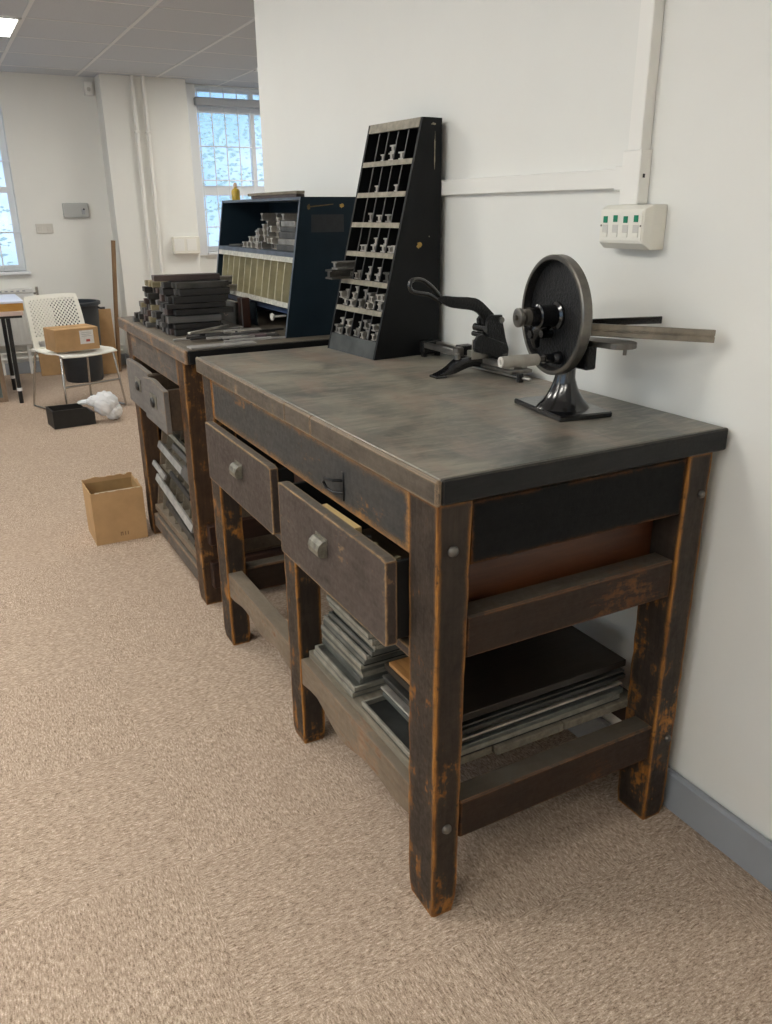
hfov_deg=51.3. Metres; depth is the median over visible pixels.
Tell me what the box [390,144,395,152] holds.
furniture
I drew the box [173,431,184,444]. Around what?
tray
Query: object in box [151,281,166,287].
strip
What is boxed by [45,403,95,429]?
box
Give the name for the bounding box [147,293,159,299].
strip
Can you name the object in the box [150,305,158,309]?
strip
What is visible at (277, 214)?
furniture
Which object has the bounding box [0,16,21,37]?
recessed light
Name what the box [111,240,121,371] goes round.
wooden pole
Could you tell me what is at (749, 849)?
baseboard
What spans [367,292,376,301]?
furniture
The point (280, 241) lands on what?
metal bar
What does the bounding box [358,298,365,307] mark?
furniture
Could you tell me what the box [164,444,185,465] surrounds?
tray
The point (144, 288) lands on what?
strip
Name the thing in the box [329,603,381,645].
tray
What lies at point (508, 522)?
workbench
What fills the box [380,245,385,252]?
furniture
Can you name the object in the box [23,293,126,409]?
chair
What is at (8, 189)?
window
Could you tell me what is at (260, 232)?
furniture
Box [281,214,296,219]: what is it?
furniture
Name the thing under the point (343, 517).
wooden strip
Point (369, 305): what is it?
furniture
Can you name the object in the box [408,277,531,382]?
cutter
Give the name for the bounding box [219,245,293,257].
shelf
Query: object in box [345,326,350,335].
furniture
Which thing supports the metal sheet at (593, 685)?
on the strip
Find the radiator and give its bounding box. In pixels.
[0,287,40,373]
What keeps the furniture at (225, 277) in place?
on the furniture
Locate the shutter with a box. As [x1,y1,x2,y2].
[611,232,616,236]
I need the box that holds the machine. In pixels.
[498,254,715,421]
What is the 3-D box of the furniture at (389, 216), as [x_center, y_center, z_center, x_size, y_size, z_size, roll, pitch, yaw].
[0.058,-0.920,2.518,0.122,0.024,0.036,-13,24,-30]
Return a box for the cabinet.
[216,191,355,337]
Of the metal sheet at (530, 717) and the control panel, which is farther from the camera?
the control panel
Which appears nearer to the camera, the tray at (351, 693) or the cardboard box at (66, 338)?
the tray at (351, 693)
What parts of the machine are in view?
plate, fence plate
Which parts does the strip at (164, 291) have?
spacing strip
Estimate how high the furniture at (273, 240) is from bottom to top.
0.022 m
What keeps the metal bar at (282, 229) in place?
on the metal bar at (282, 235)
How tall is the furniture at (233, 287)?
0.024 m
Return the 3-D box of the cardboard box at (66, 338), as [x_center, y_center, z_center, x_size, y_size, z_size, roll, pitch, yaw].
[-2.388,-1.324,6.110,0.330,0.166,0.231,-17,26,-37]
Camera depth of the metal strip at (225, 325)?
2.96 m
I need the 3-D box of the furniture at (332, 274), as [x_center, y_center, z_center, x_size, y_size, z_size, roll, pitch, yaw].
[-0.132,-0.787,2.653,0.130,0.030,0.044,-13,24,-30]
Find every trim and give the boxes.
[0,0,257,85]
[186,84,207,254]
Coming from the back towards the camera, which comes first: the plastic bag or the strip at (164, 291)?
the plastic bag
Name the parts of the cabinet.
panel, rail, panel, wooden strip, wooden strip, knob, panel, panel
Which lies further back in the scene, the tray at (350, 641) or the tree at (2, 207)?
the tree at (2, 207)
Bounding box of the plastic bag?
[77,391,122,419]
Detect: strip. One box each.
[138,313,143,318]
[142,286,152,291]
[143,298,149,303]
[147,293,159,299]
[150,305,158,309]
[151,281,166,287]
[154,311,162,318]
[155,300,164,304]
[159,294,164,300]
[159,314,220,327]
[160,303,172,307]
[161,279,215,294]
[164,309,172,314]
[166,296,172,302]
[171,280,228,287]
[186,335,217,338]
[188,324,228,334]
[206,335,241,339]
[224,329,260,333]
[231,328,283,337]
[322,504,361,532]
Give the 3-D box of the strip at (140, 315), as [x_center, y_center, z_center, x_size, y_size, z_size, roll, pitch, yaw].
[-0.956,-0.829,3.388,0.167,0.021,0.034,-9,22,-22]
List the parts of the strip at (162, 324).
spacing strip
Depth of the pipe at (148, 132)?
7.48 m
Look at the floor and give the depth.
1.91 m
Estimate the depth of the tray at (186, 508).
3.41 m
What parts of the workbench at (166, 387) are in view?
spacing strip, handle, handle plate, drawer, leg, spacing strip, handle, spacing strip, handle plate, drawer, metal strip, metal strip, metal strip, metal strip, metal strip, metal strip, metal strip, spacing strip, metal strip, spacing strip, spacing strip, spacing strip, spacing strip, spacing strip, leg, spacing strip, spacing strip, spacing strip, spacing strip, spacing strip, spacing strip, spacing strip, spacing strip, rail, rail, spacing strip, spacing strip, spacing strip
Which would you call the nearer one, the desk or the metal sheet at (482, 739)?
the metal sheet at (482, 739)
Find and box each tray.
[160,464,189,492]
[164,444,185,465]
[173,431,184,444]
[174,495,192,521]
[314,650,386,697]
[315,643,385,692]
[321,624,406,670]
[321,631,384,673]
[322,638,388,683]
[323,620,404,665]
[323,636,387,678]
[324,614,401,661]
[326,595,374,639]
[328,611,399,657]
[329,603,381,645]
[333,610,395,650]
[362,694,619,758]
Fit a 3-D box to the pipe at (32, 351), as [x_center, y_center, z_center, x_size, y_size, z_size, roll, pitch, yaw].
[-3.758,-1.375,7.555,2.520,0.212,0.024,-11,23,-26]
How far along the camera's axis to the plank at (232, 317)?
3.34 m
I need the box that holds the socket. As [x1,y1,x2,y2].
[599,204,666,249]
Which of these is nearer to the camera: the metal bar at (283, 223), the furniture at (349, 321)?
the furniture at (349, 321)
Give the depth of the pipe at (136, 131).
7.43 m
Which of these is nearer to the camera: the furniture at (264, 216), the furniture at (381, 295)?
the furniture at (381, 295)
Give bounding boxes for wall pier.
[94,74,200,355]
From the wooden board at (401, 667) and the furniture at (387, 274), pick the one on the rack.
the furniture at (387, 274)
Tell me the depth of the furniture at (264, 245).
3.20 m
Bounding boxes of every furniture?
[220,275,231,281]
[228,284,236,290]
[257,228,262,235]
[257,236,263,242]
[260,213,275,220]
[260,241,271,248]
[263,236,275,241]
[266,221,276,227]
[266,228,276,235]
[269,226,277,231]
[270,237,278,243]
[275,213,297,220]
[278,220,296,227]
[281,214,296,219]
[325,269,353,279]
[332,260,354,269]
[335,323,342,332]
[339,291,346,297]
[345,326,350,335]
[346,318,352,326]
[349,299,355,306]
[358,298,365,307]
[360,331,366,338]
[363,319,370,329]
[366,302,372,308]
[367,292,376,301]
[370,296,375,302]
[371,244,375,251]
[371,324,378,330]
[371,334,376,340]
[378,302,383,311]
[379,294,385,301]
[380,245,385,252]
[383,272,389,282]
[385,214,391,221]
[387,246,392,252]
[388,152,393,159]
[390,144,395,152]
[398,151,403,158]
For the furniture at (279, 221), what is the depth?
3.06 m
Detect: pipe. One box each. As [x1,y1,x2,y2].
[0,344,122,375]
[129,75,153,279]
[141,76,163,274]
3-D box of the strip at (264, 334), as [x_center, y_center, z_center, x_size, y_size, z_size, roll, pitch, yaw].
[-0.474,-0.660,2.979,0.204,0.025,0.100,-5,21,-13]
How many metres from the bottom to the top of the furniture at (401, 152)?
0.022 m
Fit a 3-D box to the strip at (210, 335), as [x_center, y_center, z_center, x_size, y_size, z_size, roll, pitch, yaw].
[-0.656,-0.634,2.912,0.134,0.008,0.009,-8,22,-20]
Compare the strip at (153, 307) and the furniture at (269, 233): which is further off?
the strip at (153, 307)
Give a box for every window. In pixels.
[0,111,30,275]
[193,86,264,254]
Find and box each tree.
[0,178,12,264]
[195,92,263,242]
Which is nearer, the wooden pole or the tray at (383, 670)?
the tray at (383, 670)
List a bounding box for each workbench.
[118,280,329,604]
[195,345,727,916]
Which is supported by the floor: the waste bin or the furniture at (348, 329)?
the waste bin
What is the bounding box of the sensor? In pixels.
[83,82,92,95]
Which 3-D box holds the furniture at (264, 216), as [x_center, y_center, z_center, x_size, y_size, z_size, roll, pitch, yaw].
[-0.442,-1.185,3.226,0.120,0.028,0.024,-12,23,-29]
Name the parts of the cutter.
loop handle, gauge knob, lever, blade, guide rod, bed plate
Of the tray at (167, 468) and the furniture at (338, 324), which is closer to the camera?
the furniture at (338, 324)
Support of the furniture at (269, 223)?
on the furniture at (269, 233)
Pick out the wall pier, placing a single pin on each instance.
(166, 97)
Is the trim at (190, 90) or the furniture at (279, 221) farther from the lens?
the trim at (190, 90)
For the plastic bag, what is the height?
0.219 m
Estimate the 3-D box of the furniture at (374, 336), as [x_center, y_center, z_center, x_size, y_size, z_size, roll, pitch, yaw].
[-0.004,-0.558,2.551,0.090,0.020,0.020,-13,24,-30]
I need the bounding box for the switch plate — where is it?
[35,224,53,232]
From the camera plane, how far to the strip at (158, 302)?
3.14 m
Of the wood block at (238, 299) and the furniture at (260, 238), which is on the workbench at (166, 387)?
the wood block at (238, 299)
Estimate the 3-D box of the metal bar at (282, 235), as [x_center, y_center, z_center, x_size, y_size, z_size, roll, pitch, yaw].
[-0.350,-1.022,2.974,0.036,0.024,0.165,-11,23,-26]
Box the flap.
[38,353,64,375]
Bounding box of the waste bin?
[48,299,104,382]
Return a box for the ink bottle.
[231,183,239,199]
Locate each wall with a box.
[0,71,258,362]
[254,0,771,841]
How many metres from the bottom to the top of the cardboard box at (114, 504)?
0.260 m
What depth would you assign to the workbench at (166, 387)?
3.07 m
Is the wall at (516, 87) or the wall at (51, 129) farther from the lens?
the wall at (51, 129)
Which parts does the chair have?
sled leg, backrest, seat, sled leg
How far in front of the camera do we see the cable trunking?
1.77 m
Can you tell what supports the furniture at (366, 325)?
on the furniture
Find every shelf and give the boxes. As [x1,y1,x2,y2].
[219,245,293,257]
[230,294,286,308]
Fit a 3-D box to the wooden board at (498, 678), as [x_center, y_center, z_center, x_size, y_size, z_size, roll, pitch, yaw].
[0.289,0.368,1.948,0.518,0.018,0.274,-11,23,-26]
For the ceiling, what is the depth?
5.70 m
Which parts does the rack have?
board, panel, panel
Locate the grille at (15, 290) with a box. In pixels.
[0,288,32,293]
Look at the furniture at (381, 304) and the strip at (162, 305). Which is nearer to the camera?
the furniture at (381, 304)
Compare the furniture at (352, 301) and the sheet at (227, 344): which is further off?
the sheet at (227, 344)
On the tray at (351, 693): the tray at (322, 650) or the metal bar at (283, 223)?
the tray at (322, 650)
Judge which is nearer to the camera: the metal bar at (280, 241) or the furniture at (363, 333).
the furniture at (363, 333)
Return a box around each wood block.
[237,298,241,325]
[240,297,250,326]
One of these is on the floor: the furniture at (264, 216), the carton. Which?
the carton
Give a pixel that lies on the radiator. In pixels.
(20, 327)
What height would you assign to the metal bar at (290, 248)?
0.022 m
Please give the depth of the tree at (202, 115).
12.87 m
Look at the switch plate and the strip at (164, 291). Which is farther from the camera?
the switch plate
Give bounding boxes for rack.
[328,117,441,359]
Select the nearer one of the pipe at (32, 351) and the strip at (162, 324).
the strip at (162, 324)
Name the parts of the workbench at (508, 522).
leg, handle, drawer, rail, drawer, leg, handle, drawer, drawer rail, drawer, leg, rail, panel, rail, leg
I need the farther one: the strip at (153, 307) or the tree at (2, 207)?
the tree at (2, 207)
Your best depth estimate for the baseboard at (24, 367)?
7.72 m
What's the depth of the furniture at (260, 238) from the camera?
3.22 m
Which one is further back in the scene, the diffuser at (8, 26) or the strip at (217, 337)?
the diffuser at (8, 26)
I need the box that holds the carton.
[98,309,119,373]
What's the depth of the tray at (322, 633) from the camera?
2.02 m
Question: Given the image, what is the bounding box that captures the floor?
[0,364,771,1023]
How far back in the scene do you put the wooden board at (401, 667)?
1.89 m
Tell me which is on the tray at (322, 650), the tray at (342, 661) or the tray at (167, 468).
the tray at (342, 661)
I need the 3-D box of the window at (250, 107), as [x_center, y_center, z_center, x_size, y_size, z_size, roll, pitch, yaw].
[-1.127,-3.511,8.366,1.695,1.545,0.240,-11,23,-26]
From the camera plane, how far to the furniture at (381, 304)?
2.48 m
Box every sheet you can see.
[187,340,256,349]
[381,680,621,740]
[382,667,623,727]
[383,686,622,750]
[384,672,624,734]
[462,685,618,742]
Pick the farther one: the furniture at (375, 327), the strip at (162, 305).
the strip at (162, 305)
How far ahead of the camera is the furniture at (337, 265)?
2.62 m
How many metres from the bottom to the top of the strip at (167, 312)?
0.020 m
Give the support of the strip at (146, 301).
on the strip
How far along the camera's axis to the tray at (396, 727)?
1.88 m
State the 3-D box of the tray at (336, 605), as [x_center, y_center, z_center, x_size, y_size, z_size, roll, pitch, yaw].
[-0.012,0.246,2.072,0.200,0.014,0.244,-11,23,-26]
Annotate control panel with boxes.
[62,203,88,217]
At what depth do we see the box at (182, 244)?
7.80 m
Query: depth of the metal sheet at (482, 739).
1.87 m
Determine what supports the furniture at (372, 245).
on the rack
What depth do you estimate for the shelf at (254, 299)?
3.17 m
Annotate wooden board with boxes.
[385,626,625,721]
[389,657,409,684]
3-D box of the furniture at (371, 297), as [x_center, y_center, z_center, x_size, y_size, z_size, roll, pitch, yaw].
[-0.009,-0.677,2.552,0.090,0.020,0.020,-13,24,-30]
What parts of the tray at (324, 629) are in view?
plate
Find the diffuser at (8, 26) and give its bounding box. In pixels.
[0,18,16,35]
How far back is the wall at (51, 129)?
7.42 m
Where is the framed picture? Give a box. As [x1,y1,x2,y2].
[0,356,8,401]
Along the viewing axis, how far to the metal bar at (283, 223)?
2.95 m
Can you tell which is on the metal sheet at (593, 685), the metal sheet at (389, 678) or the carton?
the metal sheet at (389, 678)
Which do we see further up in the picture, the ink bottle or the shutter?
the ink bottle
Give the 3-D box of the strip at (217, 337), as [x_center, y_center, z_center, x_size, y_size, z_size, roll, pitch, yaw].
[-0.548,-0.636,2.915,0.205,0.008,0.012,-9,22,-21]
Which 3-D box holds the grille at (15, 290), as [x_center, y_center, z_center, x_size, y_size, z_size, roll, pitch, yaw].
[-3.904,-1.960,7.216,1.365,0.034,0.084,-11,23,-26]
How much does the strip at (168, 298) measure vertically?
0.022 m
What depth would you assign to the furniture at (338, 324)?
2.70 m
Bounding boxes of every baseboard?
[2,353,125,374]
[568,717,771,890]
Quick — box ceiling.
[0,0,258,87]
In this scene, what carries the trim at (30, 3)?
attached to the ceiling
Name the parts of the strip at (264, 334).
spacing strip, spacing strip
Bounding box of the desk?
[0,294,23,402]
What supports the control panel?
attached to the wall at (51, 129)
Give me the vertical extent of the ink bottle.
0.070 m
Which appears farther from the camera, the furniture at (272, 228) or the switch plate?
the switch plate
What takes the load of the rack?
on the workbench at (508, 522)
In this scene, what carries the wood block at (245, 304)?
on the workbench at (166, 387)
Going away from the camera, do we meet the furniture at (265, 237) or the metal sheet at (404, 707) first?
the metal sheet at (404, 707)
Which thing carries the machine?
on the workbench at (508, 522)
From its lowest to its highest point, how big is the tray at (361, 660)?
0.014 m
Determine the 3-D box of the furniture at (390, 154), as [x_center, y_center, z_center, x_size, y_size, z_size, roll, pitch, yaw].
[0.047,-1.108,2.509,0.076,0.022,0.030,-13,24,-30]
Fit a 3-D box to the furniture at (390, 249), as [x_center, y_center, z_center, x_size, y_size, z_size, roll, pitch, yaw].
[0.047,-0.817,2.499,0.090,0.020,0.020,-13,24,-30]
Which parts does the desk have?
leg, frame rail, leg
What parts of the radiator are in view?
panel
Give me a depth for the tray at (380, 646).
1.96 m
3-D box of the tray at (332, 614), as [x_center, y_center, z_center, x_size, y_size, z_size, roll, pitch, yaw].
[-0.006,0.290,2.082,0.200,0.014,0.244,-11,23,-27]
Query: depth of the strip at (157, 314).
3.16 m
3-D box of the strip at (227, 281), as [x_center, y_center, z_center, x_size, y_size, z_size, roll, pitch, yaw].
[-0.710,-0.872,3.074,0.217,0.019,0.024,-11,23,-25]
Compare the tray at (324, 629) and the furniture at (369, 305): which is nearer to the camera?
the tray at (324, 629)
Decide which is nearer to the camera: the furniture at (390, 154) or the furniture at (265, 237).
the furniture at (390, 154)
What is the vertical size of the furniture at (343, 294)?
0.020 m
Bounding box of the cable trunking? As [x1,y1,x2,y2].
[441,0,664,204]
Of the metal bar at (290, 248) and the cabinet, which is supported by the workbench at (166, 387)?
the cabinet
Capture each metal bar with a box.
[277,244,293,251]
[278,239,294,244]
[279,232,295,239]
[280,227,295,231]
[281,221,296,226]
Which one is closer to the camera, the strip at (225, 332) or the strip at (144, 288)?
the strip at (225, 332)
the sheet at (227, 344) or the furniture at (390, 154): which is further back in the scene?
the sheet at (227, 344)
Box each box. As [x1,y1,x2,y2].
[43,324,99,352]
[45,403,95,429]
[82,472,147,545]
[171,236,200,253]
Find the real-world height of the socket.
0.094 m
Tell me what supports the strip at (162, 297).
on the strip

